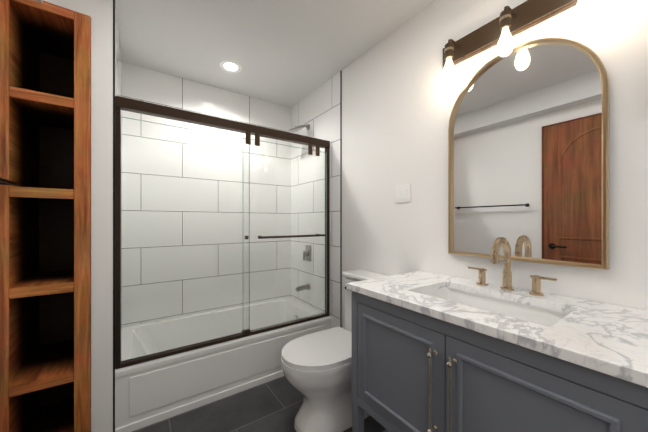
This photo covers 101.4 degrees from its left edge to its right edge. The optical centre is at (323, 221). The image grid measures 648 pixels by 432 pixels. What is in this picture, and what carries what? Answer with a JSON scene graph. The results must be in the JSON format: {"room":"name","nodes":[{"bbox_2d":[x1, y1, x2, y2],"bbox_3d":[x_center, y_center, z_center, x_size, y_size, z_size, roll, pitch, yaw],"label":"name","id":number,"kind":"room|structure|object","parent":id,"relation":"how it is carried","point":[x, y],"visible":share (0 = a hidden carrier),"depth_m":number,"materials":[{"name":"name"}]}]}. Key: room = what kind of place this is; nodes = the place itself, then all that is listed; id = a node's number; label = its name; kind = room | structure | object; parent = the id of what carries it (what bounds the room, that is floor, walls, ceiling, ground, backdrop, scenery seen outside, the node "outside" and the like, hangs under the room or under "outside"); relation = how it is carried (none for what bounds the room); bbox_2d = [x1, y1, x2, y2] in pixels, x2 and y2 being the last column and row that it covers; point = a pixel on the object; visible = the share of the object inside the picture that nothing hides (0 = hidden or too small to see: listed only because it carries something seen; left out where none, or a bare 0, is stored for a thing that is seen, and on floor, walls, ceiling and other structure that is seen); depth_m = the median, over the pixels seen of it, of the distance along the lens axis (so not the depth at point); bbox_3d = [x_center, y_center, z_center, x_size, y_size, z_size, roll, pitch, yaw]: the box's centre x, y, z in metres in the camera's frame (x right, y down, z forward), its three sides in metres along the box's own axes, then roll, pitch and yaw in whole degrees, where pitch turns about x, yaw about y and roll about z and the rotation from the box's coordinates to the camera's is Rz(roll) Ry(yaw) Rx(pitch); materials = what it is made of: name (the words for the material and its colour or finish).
{"room":"bathroom","nodes":[
{"label":"bathroom","id":0,"kind":"room"},
{"bbox_2d":[43,0,90,16],"bbox_3d":[-1.604,-1.185,1.651,0.324,0.190,0.800,0,0,-35],"label":"wall","id":1,"kind":"structure","parent":0,"point":[82,6],"depth_m":1.38,"materials":[{"name":"white paint"}]},
{"bbox_2d":[91,0,112,431],"bbox_3d":[-1.433,-0.030,1.769,0.091,2.500,0.800,0,0,-35],"label":"wall","id":2,"kind":"structure","parent":0,"point":[101,215],"depth_m":1.44,"materials":[{"name":"white paint"}]},
{"bbox_2d":[113,0,114,431],"bbox_3d":[-1.166,-0.030,1.472,0.009,2.500,0.006,0,0,-35],"label":"trim","id":3,"kind":"structure","parent":2,"relation":"attached to","point":[113,215],"depth_m":1.47,"materials":[{"name":"black"}]},
{"bbox_2d":[115,2,121,331],"bbox_3d":[-1.395,-0.030,1.799,0.006,2.500,0.794,0,0,-35],"label":"wall tile","id":4,"kind":"structure","parent":2,"relation":"attached to","point":[118,74],"depth_m":1.85,"materials":[{"name":"white tile"}]},
{"bbox_2d":[122,62,290,326],"bbox_3d":[-1.252,-0.030,2.455,2.059,2.500,0.120,0,0,-35],"label":"tiled wall","id":5,"kind":"structure","parent":0,"point":[149,86],"depth_m":2.45,"materials":[{"name":"white tile"}]},
{"bbox_2d":[133,376,385,431],"bbox_3d":[-0.060,1.270,0.848,2.185,0.100,4.120,0,0,-35],"label":"floor","id":6,"kind":"structure","parent":0,"point":[274,405],"depth_m":1.67,"materials":[{"name":"tile"}]},
{"bbox_2d":[0,0,90,431],"bbox_3d":[-1.519,0.066,1.529,0.320,2.308,0.528,0,0,-35],"label":"shelving unit","id":7,"kind":"object","parent":6,"relation":"on","point":[45,220],"visible":0.96,"depth_m":1.40,"materials":[{"name":"brown wood"}]},
{"bbox_2d":[115,297,330,431],"bbox_3d":[-0.776,1.035,2.238,1.516,0.370,0.771,0,0,-35],"label":"bathtub","id":8,"kind":"object","parent":6,"relation":"on","point":[148,393],"visible":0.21,"depth_m":1.88,"materials":[{"name":"white ceramic"}]},
{"bbox_2d":[115,96,329,368],"bbox_3d":[-0.570,0.065,1.947,1.516,1.569,0.107,0,0,-35],"label":"shower door","id":9,"kind":"structure","parent":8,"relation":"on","point":[150,109],"depth_m":1.84,"materials":[{"name":"clear glass"}]},
{"bbox_2d":[281,269,387,431],"bbox_3d":[0.085,0.794,1.679,0.744,0.852,0.400,0,0,-35],"label":"toilet","id":10,"kind":"object","parent":6,"relation":"on","point":[317,368],"visible":0.54,"depth_m":1.51,"materials":[{"name":"white ceramic"}]},
{"bbox_2d":[346,237,647,431],"bbox_3d":[0.620,0.643,1.040,0.604,1.154,0.990,0,0,-35],"label":"bathroom vanity","id":11,"kind":"object","parent":6,"relation":"on","point":[433,352],"visible":1,"depth_m":0.84,"materials":[{"name":"grey wood"}]},
{"bbox_2d":[115,0,434,107],"bbox_3d":[-0.060,-1.330,0.848,2.185,0.100,4.120,0,0,-35],"label":"ceiling","id":12,"kind":"structure","parent":0,"point":[289,53],"depth_m":1.85,"materials":[{"name":"white paint"}]},
{"bbox_2d":[219,60,241,72],"bbox_3d":[-0.771,-1.278,2.192,0.176,0.004,0.176,0,0,-35],"label":"recessed light","id":13,"kind":"object","parent":12,"relation":"in","point":[230,66],"visible":1,"depth_m":2.19,"materials":[{"name":"white plastic"}]},
{"bbox_2d":[291,72,339,327],"bbox_3d":[-0.098,-0.030,2.708,0.126,2.500,1.020,0,0,-35],"label":"tiled wall","id":14,"kind":"structure","parent":0,"point":[317,110],"depth_m":2.56,"materials":[{"name":"white tile"}]},
{"bbox_2d":[287,124,310,291],"bbox_3d":[-0.261,-0.142,2.607,0.258,1.676,0.200,0,0,-35],"label":"shower fixture","id":15,"kind":"object","parent":14,"relation":"attached to","point":[306,253],"visible":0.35,"depth_m":2.64,"materials":[{"name":"grey metal"}]},
{"bbox_2d":[342,0,647,328],"bbox_3d":[1.079,-0.030,1.017,0.120,2.500,3.100,0,0,-35],"label":"wall","id":16,"kind":"structure","parent":0,"point":[400,95],"depth_m":1.51,"materials":[{"name":"white paint"}]},
{"bbox_2d":[340,71,341,327],"bbox_3d":[0.144,-0.030,2.252,0.009,2.500,0.006,0,0,-35],"label":"trim","id":17,"kind":"structure","parent":16,"relation":"attached to","point":[341,199],"depth_m":2.25,"materials":[{"name":"black"}]},
{"bbox_2d":[396,184,410,202],"bbox_3d":[0.512,-0.180,1.719,0.010,0.116,0.116,0,0,-35],"label":"switch plate","id":18,"kind":"object","parent":16,"relation":"attached to","point":[403,193],"visible":1,"depth_m":1.71,"materials":[{"name":"white plastic"}]},
{"bbox_2d":[442,0,598,81],"bbox_3d":[0.813,-0.837,1.173,0.136,0.246,0.670,0,0,-35],"label":"lamp","id":19,"kind":"object","parent":16,"relation":"attached to","point":[507,24],"visible":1,"depth_m":1.18,"materials":[{"name":"brown metal"}]},
{"bbox_2d":[448,38,609,269],"bbox_3d":[0.856,-0.305,1.204,0.030,0.960,0.600,0,0,-35],"label":"mirror","id":20,"kind":"object","parent":16,"relation":"attached to","point":[529,152],"visible":0.88,"depth_m":1.14,"materials":[{"name":"gold metal"}]},
{"bbox_3d":[-0.874,-0.030,0.210,0.120,2.500,4.000,0,0,-35],"label":"wall","id":21,"kind":"structure","parent":0,"visible":0},
{"bbox_2d":[0,178,16,185],"bbox_3d":[-1.223,-0.170,0.886,0.076,0.032,0.758,0,0,-35],"label":"towel bar","id":22,"kind":"object","parent":21,"relation":"attached to","point":[5,181],"visible":1,"depth_m":1.15,"materials":[{"name":"black metal"}]}
]}

